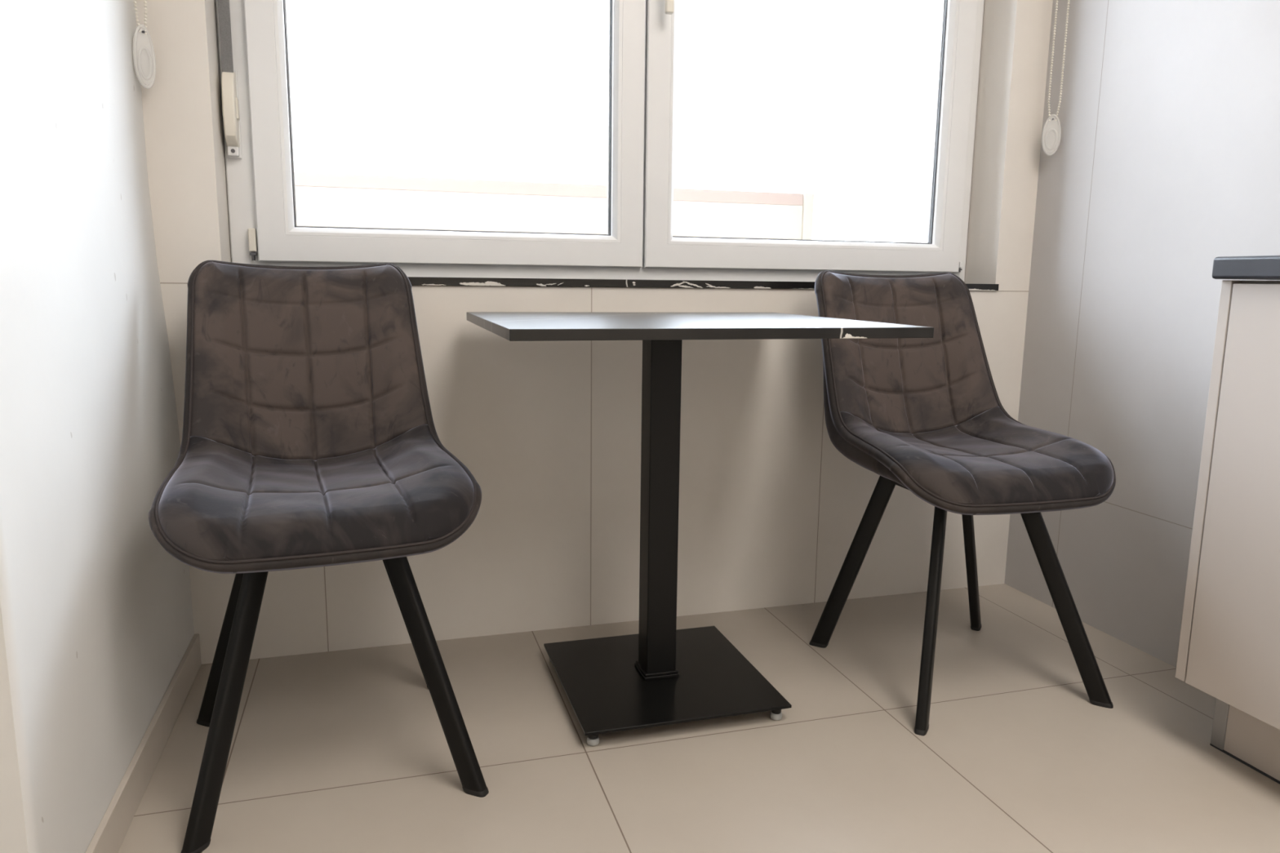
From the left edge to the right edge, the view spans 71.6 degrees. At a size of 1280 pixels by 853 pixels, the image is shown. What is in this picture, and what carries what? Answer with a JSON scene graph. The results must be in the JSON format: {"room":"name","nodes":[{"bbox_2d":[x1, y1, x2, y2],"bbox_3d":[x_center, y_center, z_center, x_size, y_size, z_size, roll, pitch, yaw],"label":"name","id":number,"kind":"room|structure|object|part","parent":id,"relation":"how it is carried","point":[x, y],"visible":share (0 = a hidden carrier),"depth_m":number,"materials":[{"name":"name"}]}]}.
{"room":"kitchen","nodes":[
{"label":"kitchen","id":0,"kind":"room"},
{"bbox_2d":[0,0,194,852],"bbox_3d":[-1.495,-0.672,1.054,1.440,2.600,0.920,-2,10,-16],"label":"wall","id":1,"kind":"structure","parent":0,"point":[96,620],"depth_m":1.21,"materials":[{"name":"white paint"}]},
{"bbox_2d":[133,0,146,35],"bbox_3d":[-0.916,-1.190,1.568,0.008,1.132,0.047,4,10,21],"label":"chain","id":2,"kind":"object","parent":1,"relation":"hanging from","point":[144,30],"visible":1,"depth_m":1.64,"materials":[{"name":"beige plastic"}]},
{"bbox_2d":[84,633,201,852],"bbox_3d":[-0.816,0.550,1.467,0.010,0.070,0.918,-2,10,-16],"label":"baseboard","id":3,"kind":"structure","parent":1,"relation":"attached to","point":[108,837],"depth_m":1.45,"materials":[{"name":"tile"}]},
{"bbox_2d":[135,0,1053,664],"bbox_3d":[-0.016,-0.833,2.132,2.695,2.600,0.330,-2,10,-16],"label":"wall","id":4,"kind":"structure","parent":0,"point":[771,513],"depth_m":2.10,"materials":[{"name":"tile"}]},
{"bbox_2d":[215,0,984,281],"bbox_3d":[0.013,-0.979,2.076,1.847,1.288,0.145,-2,10,-16],"label":"window","id":5,"kind":"structure","parent":4,"relation":"in","point":[264,229],"depth_m":2.09,"materials":[{"name":"white plastic"}]},
{"bbox_2d":[217,0,242,158],"bbox_3d":[-0.845,-1.067,1.774,0.031,1.020,0.049,-2,10,-16],"label":"strap winder","id":6,"kind":"object","parent":5,"relation":"attached to","point":[229,87],"visible":1,"depth_m":1.82,"materials":[{"name":"beige plastic"}]},
{"bbox_3d":[-0.856,-0.656,1.863,0.029,0.178,0.006,-2,10,-16],"label":"plate","id":7,"kind":"part","parent":6,"relation":"part of","materials":[{"name":"white plastic"}]},
{"bbox_3d":[-0.408,-0.973,1.959,0.862,1.212,0.060,-2,10,-16],"label":"sash","id":8,"kind":"part","parent":5,"relation":"part of","materials":[{"name":"white plastic"}]},
{"bbox_3d":[0.068,-1.009,2.019,0.019,0.133,0.016,-2,10,-16],"label":"lever","id":9,"kind":"part","parent":5,"relation":"part of","materials":[{"name":"beige plastic"}]},
{"bbox_3d":[0.437,-1.004,2.207,0.888,1.212,0.060,-2,10,-16],"label":"sash","id":10,"kind":"part","parent":5,"relation":"part of","materials":[{"name":"white plastic"}]},
{"bbox_2d":[407,276,999,290],"bbox_3d":[0.028,-0.341,2.117,1.855,0.017,0.130,-2,10,-16],"label":"window sill","id":11,"kind":"structure","parent":4,"relation":"attached to","point":[414,280],"depth_m":2.03,"materials":[{"name":"stone"}]},
{"bbox_2d":[906,0,939,242],"bbox_3d":[0.825,-1.036,2.476,0.062,1.291,0.090,-2,10,-16],"label":"trim","id":12,"kind":"structure","parent":4,"relation":"attached to","point":[929,9],"depth_m":2.50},
{"bbox_2d":[117,583,1279,852],"bbox_3d":[-0.154,0.845,0.324,3.895,0.120,4.250,-2,10,-16],"label":"floor","id":13,"kind":"structure","parent":0,"point":[344,751],"depth_m":1.56,"materials":[{"name":"tile"}]},
{"bbox_2d":[148,260,488,852],"bbox_3d":[-0.558,0.142,1.552,0.484,0.854,0.592,-3,10,-22],"label":"dining chair","id":14,"kind":"object","parent":13,"relation":"on","point":[310,439],"visible":1,"depth_m":1.58,"materials":[{"name":"grey fabric"}]},
{"bbox_3d":[-0.736,0.348,1.615,0.176,0.407,0.027,2,10,8],"label":"leg","id":15,"kind":"part","parent":14,"relation":"part of","materials":[{"name":"black metal"}]},
{"bbox_3d":[-0.620,0.394,1.346,0.148,0.407,0.181,-3,10,-22],"label":"leg","id":16,"kind":"part","parent":14,"relation":"part of","materials":[{"name":"black metal"}]},
{"bbox_3d":[-0.627,-0.118,1.684,0.413,0.380,0.184,-3,10,-22],"label":"backrest","id":17,"kind":"part","parent":14,"relation":"part of","materials":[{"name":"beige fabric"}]},
{"bbox_3d":[-0.530,0.093,1.476,0.462,0.122,0.437,-3,10,-22],"label":"seat","id":18,"kind":"part","parent":14,"relation":"part of","materials":[{"name":"grey fabric"}]},
{"bbox_3d":[-0.457,0.332,1.730,0.027,0.407,0.176,8,12,36],"label":"leg","id":19,"kind":"part","parent":14,"relation":"part of","materials":[{"name":"black metal"}]},
{"bbox_3d":[-0.346,0.379,1.459,0.222,0.407,0.023,6,11,29],"label":"leg","id":20,"kind":"part","parent":14,"relation":"part of","materials":[{"name":"black metal"}]},
{"bbox_2d":[466,311,933,746],"bbox_3d":[0.058,0.165,1.763,0.718,0.754,0.638,-2,10,-16],"label":"bistro table","id":21,"kind":"object","parent":13,"relation":"on","point":[661,674],"visible":1,"depth_m":1.72,"materials":[{"name":"black metal"}]},
{"bbox_3d":[0.038,0.506,1.818,0.401,0.006,0.404,-2,10,-16],"label":"plate","id":22,"kind":"part","parent":21,"relation":"part of","materials":[{"name":"black metal"}]},
{"bbox_2d":[808,270,1115,735],"bbox_3d":[0.655,0.097,1.913,0.484,0.854,0.592,-2,10,-16],"label":"dining chair","id":23,"kind":"object","parent":13,"relation":"on","point":[927,416],"visible":0.97,"depth_m":1.96,"materials":[{"name":"grey fabric"}]},
{"bbox_3d":[0.482,0.300,1.997,0.176,0.407,0.027,3,10,14],"label":"leg","id":24,"kind":"part","parent":23,"relation":"part of","materials":[{"name":"black metal"}]},
{"bbox_3d":[0.664,0.119,1.886,0.210,0.028,0.206,-2,10,-16],"label":"mounting frame","id":25,"kind":"part","parent":23,"relation":"part of","materials":[{"name":"black metal"}]},
{"bbox_3d":[0.607,-0.164,2.053,0.413,0.380,0.184,-2,10,-16],"label":"backrest","id":26,"kind":"part","parent":23,"relation":"part of","materials":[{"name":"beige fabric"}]},
{"bbox_3d":[0.565,0.347,1.716,0.023,0.407,0.222,4,10,21],"label":"leg","id":27,"kind":"part","parent":23,"relation":"part of","materials":[{"name":"black metal"}]},
{"bbox_3d":[0.773,0.290,2.079,0.027,0.407,0.176,10,13,43],"label":"leg","id":28,"kind":"part","parent":23,"relation":"part of","materials":[{"name":"black metal"}]},
{"bbox_3d":[0.676,0.048,1.835,0.462,0.122,0.437,-2,10,-16],"label":"seat","id":29,"kind":"part","parent":23,"relation":"part of","materials":[{"name":"grey fabric"}]},
{"bbox_3d":[0.851,0.338,1.796,0.222,0.407,0.023,8,12,36],"label":"leg","id":30,"kind":"part","parent":23,"relation":"part of","materials":[{"name":"black metal"}]},
{"bbox_2d":[1175,280,1279,784],"bbox_3d":[1.199,0.212,1.311,0.291,0.838,0.617,-2,10,-16],"label":"base cabinet","id":31,"kind":"object","parent":13,"relation":"on","point":[1228,651],"visible":1,"depth_m":1.48,"materials":[{"name":"beige laminate"}]},
{"bbox_3d":[1.115,0.101,1.583,0.290,0.710,0.019,-2,10,-16],"label":"panel","id":32,"kind":"part","parent":31,"relation":"part of","materials":[{"name":"beige laminate"}]},
{"bbox_2d":[1212,255,1279,279],"bbox_3d":[1.202,-0.220,1.228,0.310,0.037,0.654,-2,10,-16],"label":"countertop","id":33,"kind":"structure","parent":31,"relation":"on","point":[1259,267],"depth_m":1.43,"materials":[{"name":"stone"}]},
{"bbox_2d":[1004,0,1279,667],"bbox_3d":[1.684,-0.532,0.455,0.200,2.600,3.900,-2,10,-16],"label":"wall","id":34,"kind":"structure","parent":0,"point":[1159,161],"depth_m":2.01,"materials":[{"name":"paint"}]},
{"bbox_2d":[1047,0,1070,121],"bbox_3d":[1.038,-1.250,2.139,0.045,1.153,0.008,4,10,18],"label":"chain","id":35,"kind":"object","parent":34,"relation":"hanging from","point":[1056,4],"visible":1,"depth_m":2.19,"materials":[{"name":"beige plastic"}]},
{"label":"outside","id":36,"kind":"structure","parent":0,"visible":0},
{"bbox_3d":[0.143,0.390,4.238,9.500,0.100,3.170,-2,10,-16],"label":"trim","id":37,"kind":"structure","parent":36,"visible":0},
{"bbox_2d":[294,172,813,244],"bbox_3d":[-1.331,-0.246,3.397,4.245,1.395,0.200,-2,10,-16],"label":"wall","id":38,"kind":"structure","parent":37,"relation":"on","point":[322,199],"depth_m":3.45,"materials":[{"name":"white paint"}]}
]}

